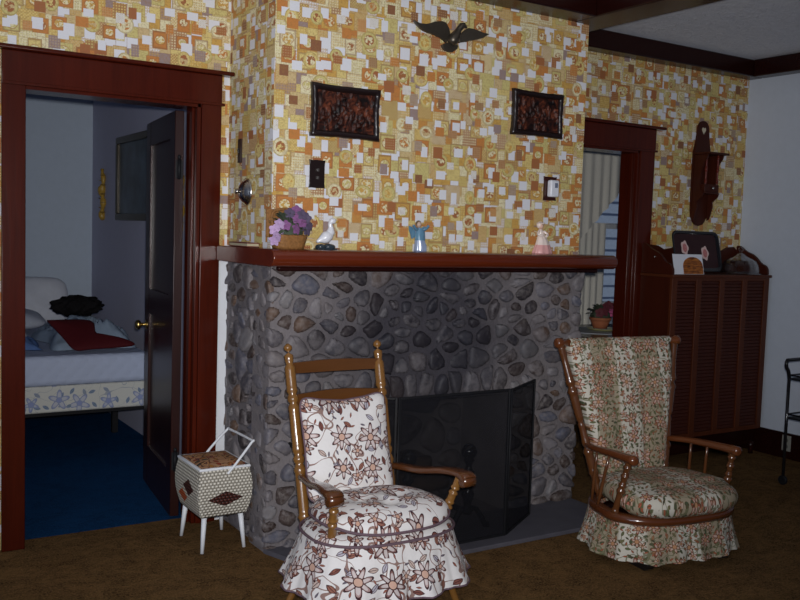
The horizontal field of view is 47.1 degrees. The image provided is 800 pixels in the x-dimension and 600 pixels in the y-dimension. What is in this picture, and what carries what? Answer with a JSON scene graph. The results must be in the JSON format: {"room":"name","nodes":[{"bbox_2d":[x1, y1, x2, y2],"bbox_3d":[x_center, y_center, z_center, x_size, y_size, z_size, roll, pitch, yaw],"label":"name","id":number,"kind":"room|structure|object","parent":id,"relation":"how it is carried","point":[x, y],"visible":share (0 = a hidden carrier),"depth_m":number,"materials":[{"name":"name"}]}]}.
{"room":"living room","nodes":[
{"label":"living room","id":0,"kind":"room"},
{"bbox_2d":[25,94,92,316],"bbox_3d":[-4.445,-0.530,6.568,4.350,2.810,0.111,-1,5,-32],"label":"wall","id":1,"kind":"structure","parent":0,"point":[59,130],"depth_m":7.52,"materials":[{"name":"paint"}]},
{"bbox_2d":[91,101,186,454],"bbox_3d":[-1.668,-0.424,6.348,0.100,2.810,3.470,-1,5,-32],"label":"wall","id":2,"kind":"structure","parent":0,"point":[118,246],"depth_m":6.99,"materials":[{"name":"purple paint"}]},
{"bbox_2d":[97,169,105,219],"bbox_3d":[-2.370,-0.841,7.318,0.067,0.411,0.150,-1,5,-32],"label":"wall ornament","id":3,"kind":"object","parent":2,"relation":"attached to","point":[101,189],"visible":1,"depth_m":7.30,"materials":[{"name":"paint"}]},
{"bbox_2d":[115,130,146,220],"bbox_3d":[-1.869,-0.875,6.529,0.035,0.620,1.020,-1,5,-32],"label":"framed picture","id":4,"kind":"object","parent":2,"relation":"attached to","point":[131,150],"visible":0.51,"depth_m":6.65,"materials":[{"name":"paint"}]},
{"bbox_2d":[183,175,184,222],"bbox_3d":[-1.377,-0.624,5.759,0.067,0.411,0.150,-1,5,-32],"label":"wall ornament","id":5,"kind":"object","parent":2,"relation":"attached to","point":[183,175],"visible":0.11,"depth_m":5.74,"materials":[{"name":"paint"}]},
{"bbox_2d":[0,0,749,250],"bbox_3d":[-0.633,-0.283,4.880,7.370,2.810,0.130,-1,5,-32],"label":"wall","id":6,"kind":"structure","parent":0,"point":[191,33],"depth_m":5.95,"materials":[{"name":"paper"}]},
{"bbox_2d":[0,42,234,551],"bbox_3d":[-1.363,0.004,4.400,1.095,2.262,0.200,-1,5,-32],"label":"trim","id":7,"kind":"structure","parent":6,"relation":"attached to","point":[24,70],"depth_m":4.22,"materials":[{"name":"brown wood"}]},
{"bbox_2d":[135,110,183,515],"bbox_3d":[-1.314,0.055,4.951,0.110,2.058,0.771,0,5,-26],"label":"door","id":8,"kind":"structure","parent":6,"relation":"in","point":[165,135],"depth_m":4.89,"materials":[{"name":"brown wood"}]},
{"bbox_2d":[214,261,227,519],"bbox_3d":[-0.917,0.462,4.682,0.054,1.335,0.015,-1,5,-32],"label":"trim","id":9,"kind":"structure","parent":6,"relation":"attached to","point":[222,289],"depth_m":4.66,"materials":[{"name":"white paint"}]},
{"bbox_2d":[583,117,666,336],"bbox_3d":[1.216,-0.035,6.038,1.174,2.265,0.200,-1,5,-32],"label":"trim","id":10,"kind":"structure","parent":6,"relation":"attached to","point":[636,143],"depth_m":6.18,"materials":[{"name":"brown wood"}]},
{"bbox_2d":[588,29,761,79],"bbox_3d":[1.705,-1.646,6.093,2.090,0.120,0.115,-1,5,-32],"label":"trim","id":11,"kind":"structure","parent":6,"relation":"attached to","point":[599,41],"depth_m":6.09,"materials":[{"name":"brown wood"}]},
{"bbox_2d":[689,121,729,225],"bbox_3d":[2.165,-0.887,6.427,0.210,0.737,0.164,-1,5,-32],"label":"wall box","id":12,"kind":"object","parent":6,"relation":"attached to","point":[704,187],"visible":1,"depth_m":6.45,"materials":[{"name":"brown wood"}]},
{"bbox_2d":[704,192,718,194],"bbox_3d":[2.151,-0.751,6.452,0.148,0.012,0.098,-1,5,-32],"label":"shelf","id":13,"kind":"object","parent":12,"relation":"attached to","point":[705,193],"depth_m":6.43,"materials":[{"name":"brown wood"}]},
{"bbox_2d":[0,412,799,599],"bbox_3d":[0.486,1.269,4.114,10.000,0.100,9.800,-1,5,-32],"label":"floor","id":14,"kind":"structure","parent":0,"point":[149,560],"depth_m":4.32,"materials":[{"name":"brown carpet"}]},
{"bbox_2d":[25,327,144,432],"bbox_3d":[-2.764,0.605,6.479,1.425,0.668,1.960,-1,5,-32],"label":"bed","id":15,"kind":"object","parent":14,"relation":"on","point":[94,380],"visible":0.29,"depth_m":5.82,"materials":[{"name":"white cloth"},{"name":"blue floral cloth"},{"name":"wood"}]},
{"bbox_2d":[25,336,43,350],"bbox_3d":[-2.581,0.268,5.992,0.430,0.086,0.440,-1,5,-32],"label":"pillow","id":16,"kind":"object","parent":15,"relation":"on","point":[31,344],"visible":0.3,"depth_m":5.92,"materials":[{"name":"blue fabric"}]},
{"bbox_2d":[25,309,45,329],"bbox_3d":[-2.963,0.136,6.759,0.641,0.164,0.379,-1,5,-37],"label":"pillow","id":17,"kind":"object","parent":15,"relation":"on","point":[33,319],"visible":0.46,"depth_m":6.77,"materials":[{"name":"white fabric"}]},
{"bbox_2d":[25,277,67,322],"bbox_3d":[-2.947,0.009,7.217,0.660,0.378,0.213,-1,5,-32],"label":"pillow","id":18,"kind":"object","parent":15,"relation":"on","point":[39,291],"visible":0.46,"depth_m":7.24,"materials":[{"name":"white fabric"}]},
{"bbox_2d":[31,315,135,350],"bbox_3d":[-2.220,0.196,6.429,0.590,0.189,0.920,-1,5,-32],"label":"comforter","id":19,"kind":"object","parent":15,"relation":"on","point":[46,333],"visible":0.47,"depth_m":6.19,"materials":[{"name":"blue fabric"}]},
{"bbox_2d":[49,295,104,316],"bbox_3d":[-2.312,0.043,6.570,0.399,0.165,0.238,-1,5,-32],"label":"pillow","id":20,"kind":"object","parent":19,"relation":"on","point":[78,305],"visible":0.98,"depth_m":6.51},
{"bbox_2d":[47,319,134,350],"bbox_3d":[-2.006,0.224,5.976,0.514,0.180,0.245,-1,5,-32],"label":"cushion","id":21,"kind":"object","parent":15,"relation":"on","point":[79,334],"visible":1,"depth_m":5.92,"materials":[{"name":"red fabric"}]},
{"bbox_2d":[175,427,254,553],"bbox_3d":[-0.889,0.897,4.376,0.273,0.516,0.344,-1,5,-32],"label":"basket","id":22,"kind":"object","parent":14,"relation":"on","point":[214,483],"visible":1,"depth_m":4.26,"materials":[{"name":"white wicker"}]},
{"bbox_2d":[278,340,475,599],"bbox_3d":[-0.114,0.719,3.751,0.805,1.023,0.749,-1,5,-32],"label":"armchair","id":23,"kind":"object","parent":14,"relation":"on","point":[363,535],"visible":1,"depth_m":3.65,"materials":[{"name":"honey maple"},{"name":"floral cotton fabric"}]},
{"bbox_2d":[301,393,392,500],"bbox_3d":[-0.217,0.619,3.873,0.408,0.414,0.145,-1,5,-32],"label":"cushion","id":24,"kind":"object","parent":23,"relation":"on","point":[345,444],"depth_m":3.83,"materials":[{"name":"white fabric"}]},
{"bbox_2d":[310,485,448,533],"bbox_3d":[-0.082,0.830,3.703,0.564,0.093,0.435,-1,5,-32],"label":"seat cushion","id":25,"kind":"object","parent":23,"relation":"on","point":[366,509],"depth_m":3.58,"materials":[{"name":"white fabric"}]},
{"bbox_2d":[223,262,584,551],"bbox_3d":[0.073,0.489,4.924,1.954,1.350,0.671,-1,5,-32],"label":"stone fireplace","id":26,"kind":"object","parent":14,"relation":"on","point":[437,332],"visible":0.78,"depth_m":4.65,"materials":[{"name":"grey stone"}]},
{"bbox_2d":[217,245,617,272],"bbox_3d":[0.151,-0.212,4.855,2.095,0.098,0.682,-1,5,-32],"label":"mantel shelf","id":27,"kind":"object","parent":26,"relation":"on","point":[282,259],"visible":0.98,"depth_m":4.44,"materials":[{"name":"brown wood"}]},
{"bbox_2d":[229,241,258,246],"bbox_3d":[-0.743,-0.265,4.371,0.062,0.021,0.220,-1,5,-32],"label":"book","id":28,"kind":"object","parent":27,"relation":"on","point":[232,243],"visible":1,"depth_m":4.30,"materials":[{"name":"beige paper"}]},
{"bbox_2d":[265,205,312,248],"bbox_3d":[-0.508,-0.331,4.154,0.229,0.199,0.158,-1,5,-32],"label":"flower basket","id":29,"kind":"object","parent":27,"relation":"on","point":[285,227],"visible":1,"depth_m":4.12,"materials":[{"name":"brown wicker"}]},
{"bbox_2d":[313,218,338,249],"bbox_3d":[-0.337,-0.306,4.251,0.117,0.150,0.056,-1,5,-32],"label":"figurine","id":30,"kind":"object","parent":27,"relation":"on","point":[326,236],"visible":0.97,"depth_m":4.23,"materials":[{"name":"white ceramic"}]},
{"bbox_2d":[409,220,429,251],"bbox_3d":[0.092,-0.316,4.522,0.101,0.153,0.052,-1,5,-32],"label":"angel figurine","id":31,"kind":"object","parent":27,"relation":"on","point":[418,233],"visible":1,"depth_m":4.51,"materials":[{"name":"blue ceramic"}]},
{"bbox_2d":[532,221,552,253],"bbox_3d":[0.773,-0.336,4.955,0.130,0.174,0.079,-1,5,-32],"label":"figurine","id":32,"kind":"object","parent":27,"relation":"on","point":[542,246],"visible":1,"depth_m":4.93,"materials":[{"name":"pink ceramic"}]},
{"bbox_2d":[263,498,587,560],"bbox_3d":[0.285,1.168,4.566,1.892,0.022,0.448,-1,5,-32],"label":"hearth slab","id":33,"kind":"object","parent":14,"relation":"on","point":[549,519],"visible":0.42,"depth_m":4.71,"materials":[{"name":"stone"}]},
{"bbox_2d":[400,450,416,486],"bbox_3d":[-0.088,0.927,4.609,0.253,0.447,0.540,-1,5,-32],"label":"andiron","id":34,"kind":"object","parent":33,"relation":"on","point":[408,456],"visible":0.15,"depth_m":4.38,"materials":[{"name":"black metal"}]},
{"bbox_2d":[429,443,489,528],"bbox_3d":[0.219,0.922,4.803,0.253,0.447,0.540,-1,5,-32],"label":"andiron","id":35,"kind":"object","parent":33,"relation":"on","point":[469,451],"visible":0.73,"depth_m":4.59,"materials":[{"name":"black metal"}]},
{"bbox_2d":[395,472,428,479],"bbox_3d":[0.005,0.972,4.940,0.562,0.092,0.087,-1,5,-32],"label":"log","id":36,"kind":"object","parent":35,"relation":"on","point":[401,474],"visible":0.06,"depth_m":4.94,"materials":[{"name":"brown wood"}]},
{"bbox_2d":[395,455,431,472],"bbox_3d":[0.002,0.883,4.887,0.383,0.075,0.072,-1,5,-36],"label":"log","id":37,"kind":"object","parent":36,"relation":"on","point":[426,460],"visible":0.2,"depth_m":4.94,"materials":[{"name":"brown wood"}]},
{"bbox_2d":[395,474,449,491],"bbox_3d":[0.004,0.983,4.824,0.566,0.096,0.093,-1,5,-32],"label":"log","id":38,"kind":"object","parent":35,"relation":"on","point":[431,482],"visible":0.34,"depth_m":4.88,"materials":[{"name":"brown wood"}]},
{"bbox_2d":[387,379,535,543],"bbox_3d":[0.213,0.793,4.440,1.305,0.737,0.228,-1,5,-32],"label":"fire screen","id":39,"kind":"object","parent":33,"relation":"on","point":[510,391],"visible":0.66,"depth_m":4.50,"materials":[{"name":"black metal"}]},
{"bbox_2d":[579,324,612,337],"bbox_3d":[1.671,0.622,7.709,1.030,0.740,0.880,-1,5,-32],"label":"side table","id":40,"kind":"object","parent":14,"relation":"on","point":[584,335],"visible":0.02,"depth_m":7.30,"materials":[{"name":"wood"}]},
{"bbox_2d":[579,327,611,334],"bbox_3d":[1.700,0.254,7.645,0.720,0.005,0.540,-1,5,-32],"label":"placemat","id":41,"kind":"object","parent":40,"relation":"on","point":[585,330],"visible":0.18,"depth_m":7.49,"materials":[{"name":"white fabric"}]},
{"bbox_2d":[587,326,611,330],"bbox_3d":[1.686,0.242,7.611,0.280,0.020,0.280,-1,5,-32],"label":"dish","id":42,"kind":"object","parent":41,"relation":"on","point":[589,327],"visible":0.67,"depth_m":7.62,"materials":[{"name":"beige ceramic"}]},
{"bbox_2d":[586,301,613,328],"bbox_3d":[1.650,0.116,7.583,0.252,0.232,0.227,-1,5,-32],"label":"potted flowers","id":43,"kind":"object","parent":42,"relation":"on","point":[600,316],"visible":0.91,"depth_m":7.52,"materials":[{"name":"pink plant"}]},
{"bbox_2d":[554,335,741,570],"bbox_3d":[1.239,0.713,4.482,0.784,1.004,0.703,0,5,-25],"label":"armchair","id":44,"kind":"object","parent":14,"relation":"on","point":[643,512],"visible":1,"depth_m":4.50,"materials":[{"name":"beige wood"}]},
{"bbox_2d":[599,467,737,518],"bbox_3d":[1.277,0.918,4.402,0.653,0.136,0.490,0,5,-25],"label":"seat cushion","id":45,"kind":"object","parent":44,"relation":"on","point":[649,492],"depth_m":4.25,"materials":[{"name":"fabric"}]},
{"bbox_2d":[638,243,771,454],"bbox_3d":[2.105,0.353,6.375,1.024,1.500,0.289,-1,5,-32],"label":"cabinet","id":46,"kind":"object","parent":14,"relation":"on","point":[719,319],"visible":0.88,"depth_m":6.25,"materials":[{"name":"brown wood"}]},
{"bbox_2d":[672,254,703,273],"bbox_3d":[1.922,-0.238,6.118,0.290,0.132,0.033,-1,5,-32],"label":"greeting card","id":47,"kind":"object","parent":46,"relation":"on","point":[682,263],"visible":1,"depth_m":6.11,"materials":[{"name":"white paper"}]},
{"bbox_2d":[683,257,703,273],"bbox_3d":[1.959,-0.230,6.138,0.193,0.113,0.026,-1,5,-32],"label":"picture","id":48,"kind":"object","parent":47,"relation":"attached to","point":[691,265],"depth_m":6.14},
{"bbox_2d":[672,230,721,271],"bbox_3d":[2.039,-0.333,6.305,0.475,0.280,0.077,-1,5,-32],"label":"serving tray","id":49,"kind":"object","parent":46,"relation":"on","point":[706,244],"visible":0.8,"depth_m":6.34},
{"bbox_2d":[718,249,760,274],"bbox_3d":[2.400,-0.278,6.475,0.290,0.190,0.290,-1,5,-32],"label":"glass dome","id":50,"kind":"object","parent":46,"relation":"on","point":[738,273],"visible":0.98,"depth_m":6.47,"materials":[{"name":"clear glass"}]},
{"bbox_2d":[778,357,799,484],"bbox_3d":[2.694,0.775,5.645,0.478,0.801,0.510,-1,5,-32],"label":"bar cart","id":51,"kind":"object","parent":14,"relation":"on","point":[782,479],"visible":1,"depth_m":5.72,"materials":[{"name":"black metal"}]},
{"bbox_2d":[788,415,799,420],"bbox_3d":[2.711,0.750,5.654,0.420,0.012,0.450,-1,5,-32],"label":"shelf","id":52,"kind":"object","parent":51,"relation":"attached to","point":[793,417],"depth_m":5.69,"materials":[{"name":"black metal"}]},
{"bbox_2d":[790,377,799,381],"bbox_3d":[2.719,0.506,5.636,0.420,0.012,0.450,-1,5,-32],"label":"shelf","id":53,"kind":"object","parent":51,"relation":"attached to","point":[796,378],"depth_m":5.69,"materials":[{"name":"black metal"}]},
{"bbox_2d":[227,0,588,253],"bbox_3d":[0.092,-0.967,4.884,1.905,1.400,0.530,-1,5,-32],"label":"wall","id":54,"kind":"structure","parent":0,"point":[446,157],"depth_m":4.56,"materials":[{"name":"paper"}]},
{"bbox_2d":[237,139,242,162],"bbox_3d":[-0.784,-0.727,4.477,0.017,0.115,0.040,-1,5,-32],"label":"wall switch","id":55,"kind":"object","parent":54,"relation":"attached to","point":[239,149],"visible":1,"depth_m":4.47,"materials":[{"name":"plastic"}]},
{"bbox_2d":[235,178,252,205],"bbox_3d":[-0.762,-0.520,4.406,0.061,0.133,0.133,-1,5,-32],"label":"door chime","id":56,"kind":"object","parent":54,"relation":"attached to","point":[244,191],"visible":1,"depth_m":4.38,"materials":[{"name":"silver metal"}]},
{"bbox_2d":[308,159,325,188],"bbox_3d":[-0.385,-0.589,4.289,0.084,0.132,0.020,-1,5,-32],"label":"light switch","id":57,"kind":"object","parent":54,"relation":"attached to","point":[316,167],"visible":1,"depth_m":4.29,"materials":[{"name":"black plastic"}]},
{"bbox_2d":[309,81,380,141],"bbox_3d":[-0.254,-0.886,4.338,0.372,0.248,0.029,-1,5,-32],"label":"carved plaque","id":58,"kind":"object","parent":54,"relation":"attached to","point":[345,112],"visible":1,"depth_m":4.33,"materials":[{"name":"brown wood"}]},
{"bbox_2d":[413,20,488,52],"bbox_3d":[0.263,-1.322,4.609,0.464,0.151,0.060,-1,5,-32],"label":"ornament","id":59,"kind":"object","parent":54,"relation":"attached to","point":[440,29],"visible":1,"depth_m":4.60,"materials":[{"name":"brown metal"}]},
{"bbox_2d":[470,0,596,21],"bbox_3d":[0.104,-1.575,4.419,2.150,0.120,0.170,-1,5,-32],"label":"trim","id":60,"kind":"structure","parent":54,"relation":"attached to","point":[571,10],"depth_m":4.82,"materials":[{"name":"brown wood"}]},
{"bbox_2d":[510,88,564,139],"bbox_3d":[0.746,-1.004,4.964,0.359,0.243,0.029,-1,5,-32],"label":"carved plaque","id":61,"kind":"object","parent":54,"relation":"attached to","point":[533,113],"visible":1,"depth_m":4.96,"materials":[{"name":"brown wood"}]},
{"bbox_2d":[542,176,558,200],"bbox_3d":[0.836,-0.612,5.047,0.092,0.132,0.048,-1,5,-32],"label":"thermostat","id":62,"kind":"object","parent":54,"relation":"attached to","point":[551,184],"visible":1,"depth_m":5.04,"materials":[{"name":"white plastic"}]},
{"bbox_2d":[575,0,721,31],"bbox_3d":[2.471,-1.389,2.919,0.235,0.120,6.085,-1,5,-32],"label":"trim","id":63,"kind":"structure","parent":54,"relation":"attached to","point":[609,13],"depth_m":4.81,"materials":[{"name":"brown wood"}]},
{"bbox_2d":[603,0,799,59],"bbox_3d":[1.061,-1.561,3.144,10.000,0.100,11.600,-1,5,-32],"label":"ceiling","id":64,"kind":"structure","parent":0,"point":[749,29],"depth_m":5.62,"materials":[{"name":"paint"}]},
{"bbox_2d":[740,73,799,434],"bbox_3d":[4.192,-0.084,4.282,0.130,2.810,6.330,-1,5,-32],"label":"wall","id":65,"kind":"structure","parent":0,"point":[770,220],"depth_m":6.53,"materials":[{"name":"paint"}]},
{"bbox_2d":[736,427,799,461],"bbox_3d":[4.121,1.233,4.284,0.020,0.180,6.200,-1,5,-32],"label":"baseboard","id":66,"kind":"structure","parent":65,"relation":"attached to","point":[768,441],"depth_m":6.55,"materials":[{"name":"brown wood"}]},
{"bbox_2d":[754,52,799,77],"bbox_3d":[4.197,-1.413,4.016,0.115,0.120,6.085,-1,5,-32],"label":"trim","id":67,"kind":"structure","parent":65,"relation":"attached to","point":[788,64],"depth_m":6.39,"materials":[{"name":"brown wood"}]},
{"bbox_2d":[781,435,790,451],"bbox_3d":[2.718,1.008,6.461,0.010,0.110,0.070,-1,5,-32],"label":"wall outlet","id":68,"kind":"object","parent":65,"relation":"attached to","point":[788,448],"visible":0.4,"depth_m":6.45,"materials":[{"name":"white plastic"}]},
{"bbox_3d":[0.685,-0.463,7.913,5.550,2.810,0.150,-1,5,-32],"label":"wall","id":69,"kind":"structure","parent":0,"visible":0},
{"bbox_2d":[596,194,618,303],"bbox_3d":[1.906,-0.619,8.598,1.250,1.500,0.140,-1,5,-32],"label":"window","id":70,"kind":"structure","parent":69,"relation":"in","point":[610,215],"depth_m":8.71,"materials":[{"name":"paint"}]},
{"bbox_2d":[579,150,620,237],"bbox_3d":[1.825,-0.970,8.353,0.860,0.830,0.020,-1,5,-32],"label":"curtain","id":71,"kind":"object","parent":70,"relation":"hanging from","point":[600,170],"visible":0.52,"depth_m":8.32,"materials":[{"name":"beige fabric"}]},
{"bbox_3d":[1.945,-0.710,8.544,1.340,0.013,0.029,-1,5,-32],"label":"curtain rod","id":72,"kind":"object","parent":70,"relation":"attached to","visible":0},
{"bbox_2d":[579,223,605,323],"bbox_3d":[1.644,-0.191,8.358,0.580,1.025,0.020,-1,5,-32],"label":"cafe curtain","id":73,"kind":"object","parent":72,"relation":"hanging from","point":[592,242],"visible":0.34,"depth_m":8.43,"materials":[{"name":"beige fabric"}]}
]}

